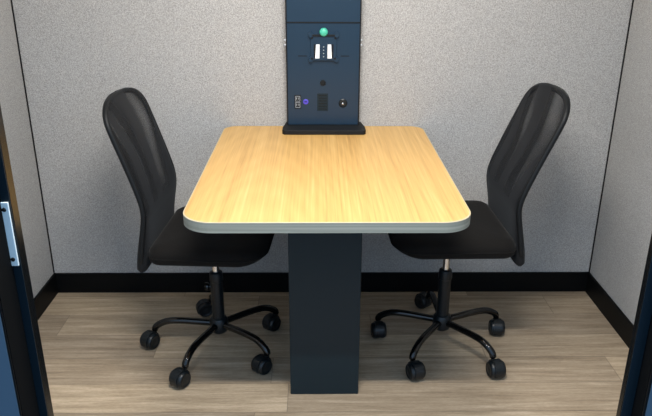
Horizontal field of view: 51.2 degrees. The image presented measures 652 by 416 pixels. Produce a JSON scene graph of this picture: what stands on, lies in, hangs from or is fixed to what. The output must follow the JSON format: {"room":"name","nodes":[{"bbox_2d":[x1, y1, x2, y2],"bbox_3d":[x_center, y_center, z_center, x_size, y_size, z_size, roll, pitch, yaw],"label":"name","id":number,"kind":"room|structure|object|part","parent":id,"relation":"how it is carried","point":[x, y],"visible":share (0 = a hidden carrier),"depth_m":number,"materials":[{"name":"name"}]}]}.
{"room":"office","nodes":[
{"label":"office","id":0,"kind":"room"},
{"bbox_2d":[0,0,52,296],"bbox_3d":[-1.192,-0.321,1.816,0.080,2.100,1.769,0,21,-1],"label":"wall","id":1,"kind":"structure","parent":0,"point":[13,103],"depth_m":2.60,"materials":[{"name":"fabric"}]},
{"bbox_2d":[34,274,57,319],"bbox_3d":[-1.151,0.630,2.141,0.010,0.092,1.679,0,21,-1],"label":"baseboard","id":2,"kind":"structure","parent":1,"relation":"attached to","point":[45,296],"depth_m":2.80,"materials":[{"name":"black plastic"}]},
{"bbox_2d":[12,0,631,272],"bbox_3d":[-0.008,-0.630,2.620,2.310,2.100,0.080,0,21,-1],"label":"wall","id":3,"kind":"structure","parent":0,"point":[456,71],"depth_m":2.64,"materials":[{"name":"fabric"}]},
{"bbox_2d":[10,0,54,272],"bbox_3d":[-1.160,-0.656,2.547,0.004,2.010,0.004,0,21,-1],"label":"trim","id":4,"kind":"structure","parent":3,"relation":"attached to","point":[10,0],"depth_m":2.69,"materials":[{"name":"black metal"}]},
{"bbox_2d":[53,272,589,292],"bbox_3d":[-0.012,0.322,2.944,2.310,0.092,0.010,0,21,-1],"label":"baseboard","id":5,"kind":"structure","parent":3,"relation":"attached to","point":[247,281],"depth_m":2.94,"materials":[{"name":"black plastic"}]},
{"bbox_2d":[588,0,633,271],"bbox_3d":[1.145,-0.657,2.581,0.004,2.010,0.004,0,21,-1],"label":"trim","id":6,"kind":"structure","parent":3,"relation":"attached to","point":[632,0],"depth_m":2.72,"materials":[{"name":"black metal"}]},
{"bbox_2d":[38,291,628,415],"bbox_3d":[-0.001,0.690,2.197,2.510,0.050,1.869,0,21,-1],"label":"floor","id":7,"kind":"structure","parent":0,"point":[561,356],"depth_m":2.46,"materials":[{"name":"wood"}]},
{"bbox_2d":[102,87,280,388],"bbox_3d":[-0.442,0.077,2.373,0.528,0.958,0.555,1,21,3],"label":"office chair","id":8,"kind":"object","parent":7,"relation":"on","point":[130,124],"visible":0.97,"depth_m":2.29,"materials":[{"name":"black fabric"}]},
{"bbox_3d":[-0.631,-0.116,2.331,0.129,0.569,0.392,1,21,3],"label":"backrest frame","id":9,"kind":"part","parent":8,"relation":"part of","materials":[{"name":"black plastic"}]},
{"bbox_3d":[-0.536,0.435,2.538,0.234,0.059,0.025,1,21,2],"label":"leg","id":10,"kind":"part","parent":8,"relation":"part of","materials":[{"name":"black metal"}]},
{"bbox_3d":[-0.446,0.484,2.413,0.025,0.059,0.234,8,23,19],"label":"leg","id":11,"kind":"part","parent":8,"relation":"part of","materials":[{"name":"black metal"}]},
{"bbox_3d":[-0.429,0.287,2.476,0.027,0.032,0.033,1,21,3],"label":"height knob","id":12,"kind":"part","parent":8,"relation":"part of","materials":[{"name":"black plastic"}]},
{"bbox_3d":[-0.381,0.090,2.397,0.392,0.071,0.424,1,21,3],"label":"seat","id":13,"kind":"part","parent":8,"relation":"part of","materials":[{"name":"black fabric"}]},
{"bbox_3d":[-0.290,0.469,2.454,0.234,0.059,0.025,16,26,35],"label":"leg","id":14,"kind":"part","parent":8,"relation":"part of","materials":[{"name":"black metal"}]},
{"bbox_3d":[-0.284,0.410,2.605,0.234,0.059,0.025,-13,25,-31],"label":"leg","id":15,"kind":"part","parent":8,"relation":"part of","materials":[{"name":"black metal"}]},
{"bbox_2d":[183,126,470,393],"bbox_3d":[-0.004,0.201,2.363,0.778,0.740,0.996,0,21,-1],"label":"meeting table","id":16,"kind":"object","parent":7,"relation":"on","point":[324,192],"visible":1,"depth_m":2.12,"materials":[{"name":"brown wood"}]},
{"bbox_2d":[282,0,365,134],"bbox_3d":[-0.005,-0.888,2.400,0.316,1.260,0.138,0,21,-1],"label":"control panel","id":17,"kind":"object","parent":16,"relation":"on","point":[323,40],"depth_m":2.56,"materials":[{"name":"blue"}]},
{"bbox_2d":[294,95,300,107],"bbox_3d":[-0.108,-0.407,2.603,0.025,0.052,0.003,0,21,-1],"label":"power outlet","id":18,"kind":"object","parent":17,"relation":"attached to","point":[297,98],"depth_m":2.60,"materials":[{"name":"grey plastic"}]},
{"bbox_3d":[-0.013,-0.406,2.606,0.042,0.068,0.001,0,21,-1],"label":"vent plate","id":19,"kind":"part","parent":17,"relation":"part of","materials":[{"name":"black"}]},
{"bbox_3d":[-0.008,-1.082,2.343,0.269,0.856,0.006,0,21,-1],"label":"panel","id":20,"kind":"part","parent":17,"relation":"part of","materials":[{"name":"blue metal"}]},
{"bbox_3d":[-0.011,-0.503,2.571,0.269,0.384,0.004,0,21,-1],"label":"panel","id":21,"kind":"part","parent":17,"relation":"part of","materials":[{"name":"blue metal"}]},
{"bbox_3d":[-0.009,-0.646,2.500,0.031,0.031,0.019,0,21,-1],"label":"bracket knob","id":22,"kind":"part","parent":17,"relation":"part of","materials":[{"name":"teal plastic"}]},
{"bbox_3d":[-0.008,-0.309,2.626,0.316,0.016,0.138,0,21,-1],"label":"plate","id":23,"kind":"part","parent":17,"relation":"part of","materials":[{"name":"black"}]},
{"bbox_3d":[-0.002,-0.143,2.229,0.778,0.002,0.996,0,21,-1],"label":"edge trim","id":24,"kind":"part","parent":16,"relation":"part of","materials":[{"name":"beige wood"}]},
{"bbox_2d":[371,83,570,380],"bbox_3d":[0.474,0.048,2.434,0.601,0.976,0.572,-1,21,-2],"label":"office chair","id":25,"kind":"object","parent":7,"relation":"on","point":[495,229],"visible":0.98,"depth_m":2.31,"materials":[{"name":"black fabric"}]},
{"bbox_3d":[0.302,0.417,2.593,0.234,0.059,0.025,6,22,14],"label":"leg","id":26,"kind":"part","parent":25,"relation":"part of","materials":[{"name":"black metal"}]},
{"bbox_3d":[0.360,0.473,2.452,0.025,0.059,0.234,14,25,31],"label":"leg","id":27,"kind":"part","parent":25,"relation":"part of","materials":[{"name":"black metal"}]},
{"bbox_3d":[0.429,0.381,2.688,0.025,0.059,0.234,-1,21,-3],"label":"leg","id":28,"kind":"part","parent":25,"relation":"part of","materials":[{"name":"black metal"}]},
{"bbox_3d":[0.420,0.067,2.416,0.410,0.071,0.424,-1,21,-2],"label":"seat","id":29,"kind":"part","parent":25,"relation":"part of","materials":[{"name":"black fabric"}]},
{"bbox_3d":[0.522,0.471,2.459,0.025,0.059,0.234,-16,27,-36],"label":"leg","id":30,"kind":"part","parent":25,"relation":"part of","materials":[{"name":"black metal"}]},
{"bbox_3d":[0.564,0.414,2.605,0.234,0.059,0.025,-8,23,-19],"label":"leg","id":31,"kind":"part","parent":25,"relation":"part of","materials":[{"name":"black metal"}]},
{"bbox_3d":[0.688,-0.136,2.348,0.158,0.569,0.392,-1,21,-2],"label":"backrest frame","id":32,"kind":"part","parent":25,"relation":"part of","materials":[{"name":"black plastic"}]},
{"bbox_2d":[590,0,651,324],"bbox_3d":[1.198,-0.323,1.851,0.080,2.100,1.769,0,21,-1],"label":"wall","id":33,"kind":"structure","parent":0,"point":[624,227],"depth_m":2.56,"materials":[{"name":"fabric"}]},
{"bbox_2d":[585,273,633,347],"bbox_3d":[1.149,0.628,2.174,0.010,0.092,1.679,0,21,-1],"label":"baseboard","id":34,"kind":"structure","parent":33,"relation":"attached to","point":[614,315],"depth_m":2.72,"materials":[{"name":"black plastic"}]},
{"bbox_3d":[0.033,-0.948,0.620,1.065,0.050,0.035,0,21,-1],"label":"wall","id":35,"kind":"structure","parent":0,"visible":0},
{"bbox_2d":[0,105,651,415],"bbox_3d":[0.016,0.038,0.983,1.090,2.050,0.078,0,21,-1],"label":"door","id":36,"kind":"structure","parent":35,"relation":"in","point":[24,386],"depth_m":1.04,"materials":[{"name":"black"}]},
{"bbox_3d":[-0.462,0.039,0.992,0.012,0.101,0.003,0,21,-1],"label":"strike plate","id":37,"kind":"part","parent":36,"relation":"part of","materials":[{"name":"silver metal"}]},
{"bbox_3d":[-0.485,0.075,0.949,0.030,2.000,0.002,0,21,-1],"label":"plate","id":38,"kind":"part","parent":36,"relation":"part of","materials":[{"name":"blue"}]},
{"bbox_3d":[0.540,0.062,0.995,0.042,2.000,0.002,0,21,-1],"label":"plate","id":39,"kind":"part","parent":36,"relation":"part of","materials":[{"name":"blue metal"}]}
]}

